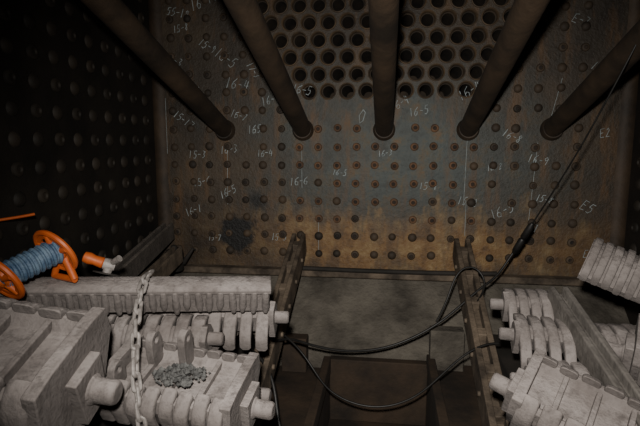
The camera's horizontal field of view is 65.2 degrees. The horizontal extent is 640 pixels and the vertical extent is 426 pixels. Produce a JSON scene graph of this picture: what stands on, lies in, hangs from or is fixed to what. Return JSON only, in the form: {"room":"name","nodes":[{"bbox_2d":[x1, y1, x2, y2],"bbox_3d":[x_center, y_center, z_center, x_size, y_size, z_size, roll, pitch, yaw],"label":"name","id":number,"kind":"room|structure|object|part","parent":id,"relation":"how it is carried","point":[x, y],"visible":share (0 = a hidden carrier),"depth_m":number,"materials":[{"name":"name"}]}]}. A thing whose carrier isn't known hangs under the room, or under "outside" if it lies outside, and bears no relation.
{"room":"locomotive boiler firebox","nodes":[
{"label":"locomotive boiler firebox","id":0,"kind":"room"},
{"bbox_2d":[0,0,159,276],"bbox_3d":[-0.973,0.054,0.658,0.020,2.110,3.420,1,8,8],"label":"wall","id":1,"kind":"structure","parent":0,"point":[24,123],"depth_m":1.67,"materials":[{"name":"metal"}]},
{"bbox_2d":[0,213,34,220],"bbox_3d":[-0.834,0.014,1.337,0.128,0.018,0.008,-8,11,-44],"label":"rod","id":2,"kind":"object","parent":1,"relation":"attached to","point":[30,214],"visible":1,"depth_m":1.35,"materials":[{"name":"plastic"}]},
{"bbox_2d":[0,0,153,276],"bbox_3d":[-0.854,-0.376,1.383,0.011,1.407,1.616,1,8,8],"label":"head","id":3,"kind":"object","parent":1,"relation":"attached to","point":[17,168],"visible":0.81,"depth_m":1.66},
{"bbox_2d":[100,223,174,276],"bbox_3d":[-0.721,0.189,1.959,0.050,0.198,0.703,1,8,5],"label":"rail","id":4,"kind":"object","parent":1,"relation":"attached to","point":[137,259],"visible":0.58,"depth_m":2.00,"materials":[{"name":"metal"}]},
{"bbox_2d":[148,0,170,256],"bbox_3d":[-0.727,-0.488,2.252,0.057,1.480,0.012,-6,10,-37],"label":"trim","id":5,"kind":"structure","parent":1,"relation":"attached to","point":[155,16],"depth_m":2.27,"materials":[{"name":"metal"}]},
{"bbox_2d":[152,362,210,387],"bbox_3d":[-0.314,0.353,1.111,0.136,0.040,0.098,1,8,8],"label":"heap","id":6,"kind":"object","parent":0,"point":[184,369],"visible":1,"depth_m":1.10,"materials":[{"name":"grey gravel"}]},
{"bbox_2d":[328,418,416,425],"bbox_3d":[0.031,1.030,0.650,2.010,0.020,3.400,1,8,8],"label":"floor","id":7,"kind":"structure","parent":0,"point":[332,422],"depth_m":1.98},
{"bbox_2d":[85,333,276,425],"bbox_3d":[-0.588,0.743,1.248,0.606,0.379,1.690,1,8,8],"label":"deck","id":8,"kind":"object","parent":7,"relation":"on","point":[96,420],"visible":0.02,"depth_m":1.34,"materials":[{"name":"metal"}]},
{"bbox_2d":[0,297,122,425],"bbox_3d":[-0.648,0.298,0.971,0.525,0.274,0.281,1,8,8],"label":"grate","id":9,"kind":"object","parent":8,"relation":"on","point":[53,359],"visible":1,"depth_m":0.94,"materials":[{"name":"metal"}]},
{"bbox_2d":[0,276,270,315],"bbox_3d":[-0.467,0.211,1.284,0.680,0.107,0.089,-1,8,-6],"label":"bar","id":10,"kind":"object","parent":8,"relation":"on","point":[176,294],"visible":0.77,"depth_m":1.26,"materials":[{"name":"metal"}]},
{"bbox_2d":[0,230,78,298],"bbox_3d":[-0.680,0.119,1.171,0.128,0.151,0.197,5,10,33],"label":"reel","id":11,"kind":"object","parent":10,"relation":"on","point":[55,252],"visible":1,"depth_m":1.17,"materials":[{"name":"blue fabric"}]},
{"bbox_2d":[82,252,121,276],"bbox_3d":[-0.572,0.137,1.317,0.104,0.072,0.066,1,8,8],"label":"grinder","id":12,"kind":"object","parent":10,"relation":"on","point":[108,265],"visible":1,"depth_m":1.31,"materials":[{"name":"orange plastic"}]},
{"bbox_3d":[-0.596,0.124,1.318,0.057,0.045,0.032,-1,8,-10],"label":"motor","id":13,"kind":"part","parent":12,"relation":"part of","materials":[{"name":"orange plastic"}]},
{"bbox_2d":[130,269,154,425],"bbox_3d":[-0.407,0.350,1.160,0.045,0.378,0.304,-2,8,-15],"label":"chain","id":14,"kind":"object","parent":10,"relation":"hanging from","point":[135,348],"visible":1,"depth_m":1.09,"materials":[{"name":"grey metal"}]},
{"bbox_2d":[139,247,182,276],"bbox_3d":[-0.641,0.255,1.885,0.045,0.148,0.559,1,8,6],"label":"rail","id":15,"kind":"object","parent":8,"relation":"on","point":[169,261],"visible":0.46,"depth_m":2.02,"materials":[{"name":"metal"}]},
{"bbox_2d":[107,313,224,357],"bbox_3d":[-0.541,0.326,1.313,0.590,0.116,0.107,1,8,4],"label":"grate","id":16,"kind":"object","parent":8,"relation":"on","point":[204,336],"visible":0.3,"depth_m":1.28,"materials":[{"name":"metal"}]},
{"bbox_2d":[97,328,275,425],"bbox_3d":[-0.325,0.384,1.143,0.451,0.232,0.224,2,8,12],"label":"grate","id":17,"kind":"object","parent":8,"relation":"on","point":[229,395],"visible":0.84,"depth_m":1.10,"materials":[{"name":"metal"}]},
{"bbox_2d":[107,300,289,400],"bbox_3d":[-0.394,0.379,1.364,0.619,0.274,0.292,1,8,8],"label":"grate","id":18,"kind":"object","parent":8,"relation":"on","point":[265,393],"depth_m":1.33,"materials":[{"name":"metal"}]},
{"bbox_3d":[-0.388,0.296,1.399,0.610,0.120,0.160,1,8,4],"label":"finger grate","id":19,"kind":"part","parent":18,"relation":"part of","materials":[{"name":"grey metal"}]},
{"bbox_2d":[261,325,481,425],"bbox_3d":[0.189,0.674,1.674,0.800,0.400,0.650,1,8,8],"label":"hopper","id":20,"kind":"object","parent":7,"relation":"on","point":[303,400],"visible":0.91,"depth_m":1.93,"materials":[{"name":"brown metal"}]},
{"bbox_2d":[253,233,306,425],"bbox_3d":[-0.166,0.428,1.742,0.076,0.531,1.154,1,8,8],"label":"rail","id":21,"kind":"object","parent":20,"relation":"on","point":[285,289],"visible":0.56,"depth_m":1.89,"materials":[{"name":"metal"}]},
{"bbox_2d":[452,238,509,425],"bbox_3d":[0.534,0.476,1.630,0.082,0.585,1.207,1,8,8],"label":"support beam","id":22,"kind":"structure","parent":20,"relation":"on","point":[484,360],"depth_m":1.67,"materials":[{"name":"metal"}]},
{"bbox_2d":[170,272,629,369],"bbox_3d":[0.236,0.556,2.135,2.010,0.505,0.300,1,8,8],"label":"pan","id":23,"kind":"object","parent":7,"relation":"on","point":[337,313],"visible":0.17,"depth_m":2.11,"materials":[{"name":"grey metal"}]},
{"bbox_2d":[165,245,193,271],"bbox_3d":[-0.621,0.200,2.221,0.134,0.115,0.080,1,8,8],"label":"can","id":24,"kind":"object","parent":23,"relation":"on","point":[180,267],"visible":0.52,"depth_m":2.21,"materials":[{"name":"metal"}]},
{"bbox_2d":[493,334,578,377],"bbox_3d":[0.810,0.769,1.063,0.576,0.379,1.690,1,8,8],"label":"deck","id":25,"kind":"object","parent":7,"relation":"on","point":[509,362],"visible":0.02,"depth_m":1.69,"materials":[{"name":"metal"}]},
{"bbox_2d":[489,348,639,425],"bbox_3d":[0.567,0.452,1.070,0.410,0.247,0.199,5,10,33],"label":"grate","id":26,"kind":"object","parent":25,"relation":"on","point":[547,392],"visible":1,"depth_m":1.07,"materials":[{"name":"metal"}]},
{"bbox_2d":[509,313,639,386],"bbox_3d":[0.802,0.394,1.175,0.670,0.242,0.345,2,8,11],"label":"grate","id":27,"kind":"object","parent":25,"relation":"on","point":[581,369],"depth_m":1.22,"materials":[{"name":"metal"}]},
{"bbox_3d":[0.895,0.366,1.150,0.431,0.180,0.214,5,9,32],"label":"rocking grate","id":28,"kind":"part","parent":27,"relation":"part of","materials":[{"name":"grey metal"}]},
{"bbox_2d":[547,286,639,425],"bbox_3d":[0.690,0.375,1.219,0.055,0.249,0.572,0,8,2],"label":"rail","id":29,"kind":"object","parent":25,"relation":"on","point":[593,351],"visible":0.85,"depth_m":1.26,"materials":[{"name":"steel"},{"name":"ash"}]},
{"bbox_2d":[489,288,635,369],"bbox_3d":[0.792,0.336,1.405,0.605,0.171,0.341,2,8,11],"label":"grate","id":30,"kind":"object","parent":29,"relation":"on","point":[525,335],"depth_m":1.36,"materials":[{"name":"metal"}]},
{"bbox_3d":[0.637,0.293,1.500,0.251,0.112,0.189,1,8,8],"label":"finger grate","id":31,"kind":"part","parent":30,"relation":"part of","materials":[{"name":"grey metal"}]},
{"bbox_2d":[577,237,639,303],"bbox_3d":[0.936,0.200,1.386,0.392,0.226,0.143,5,9,32],"label":"grate","id":32,"kind":"object","parent":29,"relation":"on","point":[616,270],"visible":1,"depth_m":1.40,"materials":[{"name":"metal"}]},
{"bbox_2d":[161,0,628,276],"bbox_3d":[0.276,-0.490,2.288,2.010,1.474,0.300,1,8,8],"label":"wall","id":33,"kind":"structure","parent":0,"point":[597,157],"depth_m":2.17,"materials":[{"name":"metal"}]},
{"bbox_2d":[80,0,234,140],"bbox_3d":[-0.584,-0.577,1.027,0.096,0.840,2.443,1,8,8],"label":"tube","id":34,"kind":"object","parent":33,"relation":"attached to","point":[114,14],"visible":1,"depth_m":1.53,"materials":[{"name":"metal"}]},
{"bbox_2d":[223,0,313,140],"bbox_3d":[-0.232,-0.570,0.980,0.096,0.840,2.443,1,8,8],"label":"tube","id":35,"kind":"object","parent":33,"relation":"attached to","point":[247,15],"visible":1,"depth_m":1.50,"materials":[{"name":"metal"}]},
{"bbox_2d":[165,0,592,263],"bbox_3d":[0.156,-0.483,2.147,1.869,1.390,0.011,1,8,8],"label":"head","id":36,"kind":"object","parent":33,"relation":"attached to","point":[564,26],"visible":0.89,"depth_m":2.19},
{"bbox_2d":[257,0,510,99],"bbox_3d":[0.282,-0.843,2.090,1.484,0.721,0.026,1,8,8],"label":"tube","id":37,"kind":"object","parent":33,"relation":"attached to","point":[495,10],"visible":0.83,"depth_m":2.11,"materials":[{"name":"brown metal"}]},
{"bbox_2d":[368,0,399,140],"bbox_3d":[0.119,-0.564,0.934,0.096,0.840,2.443,1,8,8],"label":"tube","id":38,"kind":"object","parent":33,"relation":"attached to","point":[383,14],"visible":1,"depth_m":1.46,"materials":[{"name":"metal"}]},
{"bbox_2d":[165,0,608,257],"bbox_3d":[0.239,-0.379,2.155,1.898,1.150,0.004,1,8,8],"label":"chalk markings","id":39,"kind":"object","parent":33,"relation":"attached to","point":[197,0],"visible":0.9,"depth_m":2.19,"materials":[{"name":"white"}]},
{"bbox_2d":[180,264,597,286],"bbox_3d":[0.256,0.271,2.240,2.010,0.030,0.090,1,8,8],"label":"trim","id":40,"kind":"structure","parent":33,"relation":"attached to","point":[194,268],"depth_m":2.19,"materials":[{"name":"metal"}]},
{"bbox_2d":[302,266,496,275],"bbox_3d":[0.293,0.252,2.179,0.921,0.024,0.025,1,8,8],"label":"pipe","id":41,"kind":"object","parent":40,"relation":"on","point":[308,268],"visible":0.77,"depth_m":2.17,"materials":[{"name":"metal"}]},
{"bbox_2d":[456,0,549,140],"bbox_3d":[0.467,-0.557,0.888,0.096,0.840,2.443,1,8,8],"label":"tube","id":42,"kind":"object","parent":33,"relation":"attached to","point":[523,17],"visible":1,"depth_m":1.43,"materials":[{"name":"metal"}]},
{"bbox_2d":[540,19,639,140],"bbox_3d":[0.800,-0.551,0.844,0.096,0.840,2.443,1,8,8],"label":"tube","id":43,"kind":"object","parent":33,"relation":"attached to","point":[606,73],"visible":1,"depth_m":1.58,"materials":[{"name":"metal"}]},
{"bbox_2d":[247,44,636,425],"bbox_3d":[0.363,-0.047,1.607,1.147,1.457,0.568,1,8,8],"label":"power cable","id":44,"kind":"object","parent":43,"relation":"hanging from","point":[525,234],"visible":0.94,"depth_m":1.72,"materials":[{"name":"rubber"}]},
{"bbox_2d":[610,0,639,247],"bbox_3d":[1.234,-0.452,1.993,0.012,1.480,0.057,-6,10,-37],"label":"trim","id":45,"kind":"structure","parent":33,"relation":"attached to","point":[631,77],"depth_m":2.02,"materials":[{"name":"metal"}]},
{"bbox_2d":[620,69,639,324],"bbox_3d":[1.039,0.091,0.392,0.020,2.110,3.420,1,8,8],"label":"wall","id":46,"kind":"structure","parent":0,"point":[632,309],"depth_m":1.97,"materials":[{"name":"metal"}]},
{"bbox_2d":[629,138,639,250],"bbox_3d":[1.127,-0.339,1.121,0.011,1.407,1.616,1,8,8],"label":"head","id":47,"kind":"object","parent":46,"relation":"attached to","point":[636,206],"visible":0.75,"depth_m":1.94}
]}

